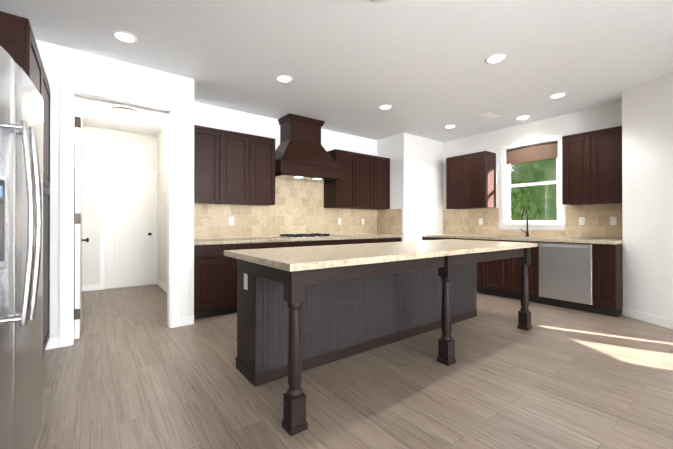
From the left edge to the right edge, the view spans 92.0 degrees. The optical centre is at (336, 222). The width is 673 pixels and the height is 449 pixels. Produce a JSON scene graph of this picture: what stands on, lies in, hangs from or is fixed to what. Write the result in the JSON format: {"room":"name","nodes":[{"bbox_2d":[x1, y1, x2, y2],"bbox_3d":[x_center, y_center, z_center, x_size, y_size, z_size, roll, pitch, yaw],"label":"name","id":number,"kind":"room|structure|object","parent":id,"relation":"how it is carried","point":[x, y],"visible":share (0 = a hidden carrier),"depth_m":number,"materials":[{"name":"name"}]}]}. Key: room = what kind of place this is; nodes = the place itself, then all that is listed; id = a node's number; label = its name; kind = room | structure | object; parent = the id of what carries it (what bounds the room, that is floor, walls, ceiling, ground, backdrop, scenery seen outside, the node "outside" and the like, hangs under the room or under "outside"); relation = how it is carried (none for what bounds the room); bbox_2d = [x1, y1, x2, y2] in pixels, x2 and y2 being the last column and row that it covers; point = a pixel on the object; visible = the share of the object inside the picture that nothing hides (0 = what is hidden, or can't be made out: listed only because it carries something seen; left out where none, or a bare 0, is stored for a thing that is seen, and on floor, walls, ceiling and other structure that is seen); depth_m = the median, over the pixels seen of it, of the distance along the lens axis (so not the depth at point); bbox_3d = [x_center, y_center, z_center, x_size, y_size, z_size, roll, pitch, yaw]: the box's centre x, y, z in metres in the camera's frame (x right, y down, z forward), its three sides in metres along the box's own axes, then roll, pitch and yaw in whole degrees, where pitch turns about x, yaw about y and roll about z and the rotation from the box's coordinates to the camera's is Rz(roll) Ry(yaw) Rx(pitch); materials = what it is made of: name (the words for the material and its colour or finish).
{"room":"kitchen","nodes":[
{"label":"kitchen","id":0,"kind":"room"},
{"bbox_2d":[74,98,77,308],"bbox_3d":[-3.450,-0.230,4.242,0.120,2.740,2.950,0,0,-37],"label":"wall","id":1,"kind":"structure","parent":0,"point":[74,237],"depth_m":3.42,"materials":[{"name":"paint"}]},
{"bbox_2d":[74,100,88,338],"bbox_3d":[-2.711,-0.025,3.467,0.106,2.307,0.816,0,0,-37],"label":"door leaf","id":2,"kind":"structure","parent":1,"relation":"in","point":[78,221],"depth_m":3.14,"materials":[{"name":"white wood"}]},
{"bbox_2d":[35,40,188,337],"bbox_3d":[-2.511,-0.235,3.027,2.080,2.740,0.120,0,0,-37],"label":"wall","id":3,"kind":"structure","parent":0,"point":[67,64],"depth_m":3.13,"materials":[{"name":"paint"}]},
{"bbox_2d":[59,79,179,347],"bbox_3d":[-2.151,-0.079,3.297,1.000,2.430,0.160,0,0,-37],"label":"door frame","id":4,"kind":"structure","parent":3,"relation":"attached to","point":[68,89],"depth_m":3.14,"materials":[{"name":"white wood"}]},
{"bbox_2d":[82,126,157,288],"bbox_3d":[-3.829,-0.224,5.727,1.300,2.740,0.120,0,0,-37],"label":"wall","id":5,"kind":"structure","parent":0,"point":[100,146],"depth_m":5.49,"materials":[{"name":"paint"}]},
{"bbox_2d":[105,169,153,288],"bbox_3d":[-3.630,0.119,5.728,0.726,2.037,0.112,0,0,-37],"label":"door","id":6,"kind":"structure","parent":5,"relation":"in","point":[129,228],"depth_m":5.73,"materials":[{"name":"white wood"}]},
{"bbox_2d":[158,78,193,315],"bbox_3d":[-2.494,-0.228,4.885,0.180,2.740,3.070,0,0,-37],"label":"wall","id":7,"kind":"structure","parent":0,"point":[162,207],"depth_m":3.64,"materials":[{"name":"paint"}]},
{"bbox_2d":[157,279,166,292],"bbox_3d":[-2.689,1.094,5.178,0.014,0.100,2.120,0,0,-37],"label":"baseboard","id":8,"kind":"structure","parent":7,"relation":"attached to","point":[159,283],"depth_m":5.54,"materials":[{"name":"white wood"}]},
{"bbox_2d":[180,316,186,323],"bbox_3d":[-1.899,1.089,3.927,0.014,0.100,0.590,0,0,-37],"label":"baseboard","id":9,"kind":"structure","parent":7,"relation":"attached to","point":[184,319],"depth_m":3.56,"materials":[{"name":"white wood"}]},
{"bbox_2d":[194,102,376,209],"bbox_3d":[-0.676,-0.226,5.296,3.580,2.740,0.120,0,0,-37],"label":"wall","id":10,"kind":"structure","parent":0,"point":[210,116],"depth_m":4.87,"materials":[{"name":"paint"}]},
{"bbox_2d":[194,125,274,205],"bbox_3d":[-1.444,-0.722,4.424,1.178,0.945,0.345,0,0,-37],"label":"upper cabinet","id":11,"kind":"object","parent":10,"relation":"attached to","point":[233,168],"visible":0.83,"depth_m":4.28,"materials":[{"name":"brown wood"}]},
{"bbox_2d":[275,113,340,182],"bbox_3d":[-0.497,-1.129,5.036,1.058,0.929,0.508,0,0,-37],"label":"range hood","id":12,"kind":"object","parent":10,"relation":"attached to","point":[301,153],"visible":0.96,"depth_m":4.90,"materials":[{"name":"brown wood"}]},
{"bbox_2d":[324,149,389,209],"bbox_3d":[0.388,-0.717,5.802,1.268,0.945,0.345,0,0,-37],"label":"upper cabinet","id":13,"kind":"object","parent":10,"relation":"attached to","point":[363,182],"visible":0.96,"depth_m":5.60,"materials":[{"name":"brown wood"}]},
{"bbox_2d":[0,0,672,141],"bbox_3d":[1.811,-1.671,1.428,7.300,0.120,14.200,0,0,-37],"label":"ceiling","id":14,"kind":"structure","parent":0,"point":[422,68],"depth_m":3.09,"materials":[{"name":"paint"}]},
{"bbox_2d":[111,30,137,43],"bbox_3d":[-1.835,-1.601,2.815,0.190,0.008,0.190,0,0,-37],"label":"recessed light","id":15,"kind":"object","parent":14,"relation":"in","point":[124,36],"visible":1,"depth_m":2.81,"materials":[{"name":"white"}]},
{"bbox_2d":[111,107,139,118],"bbox_3d":[-3.035,-1.548,4.678,0.350,0.099,0.350,0,0,-37],"label":"light","id":16,"kind":"object","parent":14,"relation":"attached to","point":[124,113],"visible":1,"depth_m":4.58,"materials":[{"name":"white glass"}]},
{"bbox_2d":[276,75,292,82],"bbox_3d":[-0.584,-1.598,3.631,0.190,0.008,0.190,0,0,-37],"label":"recessed light","id":17,"kind":"object","parent":14,"relation":"in","point":[283,78],"visible":1,"depth_m":3.63,"materials":[{"name":"white plastic"}]},
{"bbox_2d":[378,105,391,109],"bbox_3d":[0.677,-1.595,4.517,0.190,0.008,0.190,0,0,-37],"label":"recessed light","id":18,"kind":"object","parent":14,"relation":"in","point":[384,107],"visible":1,"depth_m":4.52,"materials":[{"name":"white plastic"}]},
{"bbox_2d":[444,125,455,128],"bbox_3d":[1.898,-1.591,5.422,0.190,0.008,0.190,0,0,-37],"label":"recessed light","id":19,"kind":"object","parent":14,"relation":"in","point":[450,126],"visible":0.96,"depth_m":5.41,"materials":[{"name":"white plastic"}]},
{"bbox_2d":[476,112,498,119],"bbox_3d":[2.271,-1.591,4.877,0.320,0.012,0.180,0,0,-37],"label":"ceiling vent","id":20,"kind":"object","parent":14,"relation":"in","point":[487,115],"visible":1,"depth_m":4.84,"materials":[{"name":"white metal"}]},
{"bbox_2d":[485,54,505,63],"bbox_3d":[1.561,-1.600,3.192,0.190,0.008,0.190,0,0,-37],"label":"recessed light","id":21,"kind":"object","parent":14,"relation":"in","point":[495,58],"visible":1,"depth_m":3.19,"materials":[{"name":"white"}]},
{"bbox_2d":[516,115,529,119],"bbox_3d":[2.846,-1.593,4.960,0.190,0.008,0.190,0,0,-37],"label":"recessed light","id":22,"kind":"object","parent":14,"relation":"in","point":[522,117],"visible":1,"depth_m":4.95,"materials":[{"name":"white"}]},
{"bbox_2d":[549,93,566,98],"bbox_3d":[2.798,-1.596,4.109,0.190,0.008,0.190,0,0,-37],"label":"recessed light","id":23,"kind":"object","parent":14,"relation":"in","point":[557,95],"visible":1,"depth_m":4.10,"materials":[{"name":"white plastic"}]},
{"bbox_2d":[34,284,672,448],"bbox_3d":[1.811,1.189,1.417,7.300,0.120,14.200,0,0,-37],"label":"floor","id":24,"kind":"structure","parent":0,"point":[129,368],"depth_m":2.21,"materials":[{"name":"brown wood"}]},
{"bbox_2d":[0,46,42,448],"bbox_3d":[-1.562,0.243,1.126,0.828,1.728,0.908,0,0,-29],"label":"fridge","id":25,"kind":"object","parent":24,"relation":"on","point":[21,233],"visible":1,"depth_m":1.26,"materials":[{"name":"silver metal"}]},
{"bbox_2d":[0,11,50,353],"bbox_3d":[-2.506,-0.035,2.167,0.804,2.335,1.220,0,0,-37],"label":"pantry cabinet","id":26,"kind":"object","parent":24,"relation":"on","point":[18,44],"visible":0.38,"depth_m":2.42,"materials":[{"name":"brown wood"}]},
{"bbox_2d":[194,179,401,318],"bbox_3d":[-0.423,0.234,5.007,3.516,1.818,0.638,0,0,-37],"label":"base cabinet","id":27,"kind":"object","parent":24,"relation":"on","point":[297,214],"visible":0.56,"depth_m":4.79,"materials":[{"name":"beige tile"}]},
{"bbox_2d":[236,247,531,435],"bbox_3d":[0.627,0.698,2.978,2.906,0.876,0.981,0,0,-37],"label":"kitchen island","id":28,"kind":"object","parent":24,"relation":"on","point":[300,310],"depth_m":2.58,"materials":[{"name":"brown wood"}]},
{"bbox_2d":[224,239,537,270],"bbox_3d":[0.636,0.240,2.983,2.980,0.040,1.050,0,0,-37],"label":"island countertop","id":29,"kind":"structure","parent":28,"relation":"on","point":[345,255],"depth_m":2.36,"materials":[{"name":"beige stone"}]},
{"bbox_2d":[422,203,622,316],"bbox_3d":[2.695,0.449,5.138,0.673,1.388,2.816,0,0,-37],"label":"base cabinet","id":30,"kind":"object","parent":24,"relation":"on","point":[577,264],"visible":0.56,"depth_m":4.44,"materials":[{"name":"brown wood"}]},
{"bbox_2d":[377,133,442,241],"bbox_3d":[1.466,-0.222,6.481,1.270,2.740,0.800,0,0,-37],"label":"wall","id":31,"kind":"structure","parent":0,"point":[416,179],"depth_m":6.03,"materials":[{"name":"paint"}]},
{"bbox_2d":[443,101,621,230],"bbox_3d":[3.014,-0.226,5.380,0.120,2.740,2.820,0,0,-37],"label":"wall","id":32,"kind":"structure","parent":0,"point":[595,118],"depth_m":5.17,"materials":[{"name":"paint"}]},
{"bbox_2d":[446,151,495,208],"bbox_3d":[2.392,-0.717,5.816,0.345,0.945,0.760,0,0,-37],"label":"upper cabinet","id":33,"kind":"object","parent":32,"relation":"attached to","point":[471,181],"visible":1,"depth_m":5.62,"materials":[{"name":"brown wood"}]},
{"bbox_2d":[498,134,565,229],"bbox_3d":[3.109,-0.591,5.197,0.150,1.430,0.970,0,0,-37],"label":"kitchen window","id":34,"kind":"structure","parent":32,"relation":"in","point":[534,153],"depth_m":5.20,"materials":[{"name":"white plastic"}]},
{"bbox_2d":[562,126,621,204],"bbox_3d":[3.476,-0.722,4.375,0.345,0.945,0.645,0,0,-37],"label":"upper cabinet","id":35,"kind":"object","parent":32,"relation":"attached to","point":[591,167],"visible":0.96,"depth_m":4.25,"materials":[{"name":"brown wood"}]},
{"bbox_2d":[622,71,672,319],"bbox_3d":[3.841,-0.240,1.763,0.120,2.740,4.500,0,0,-7],"label":"wall","id":36,"kind":"structure","parent":0,"point":[647,171],"depth_m":3.69,"materials":[{"name":"paint"}]},
{"bbox_2d":[622,307,672,328],"bbox_3d":[3.577,1.087,3.373,0.624,0.100,1.069,0,0,-37],"label":"baseboard","id":37,"kind":"structure","parent":36,"relation":"attached to","point":[651,318],"depth_m":3.50,"materials":[{"name":"white wood"}]},
{"label":"outside","id":38,"kind":"structure","parent":0,"visible":0},
{"bbox_2d":[511,158,556,219],"bbox_3d":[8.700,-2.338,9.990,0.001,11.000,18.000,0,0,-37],"label":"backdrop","id":39,"kind":"structure","parent":38,"point":[534,193],"depth_m":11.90,"materials":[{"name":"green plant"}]}
]}

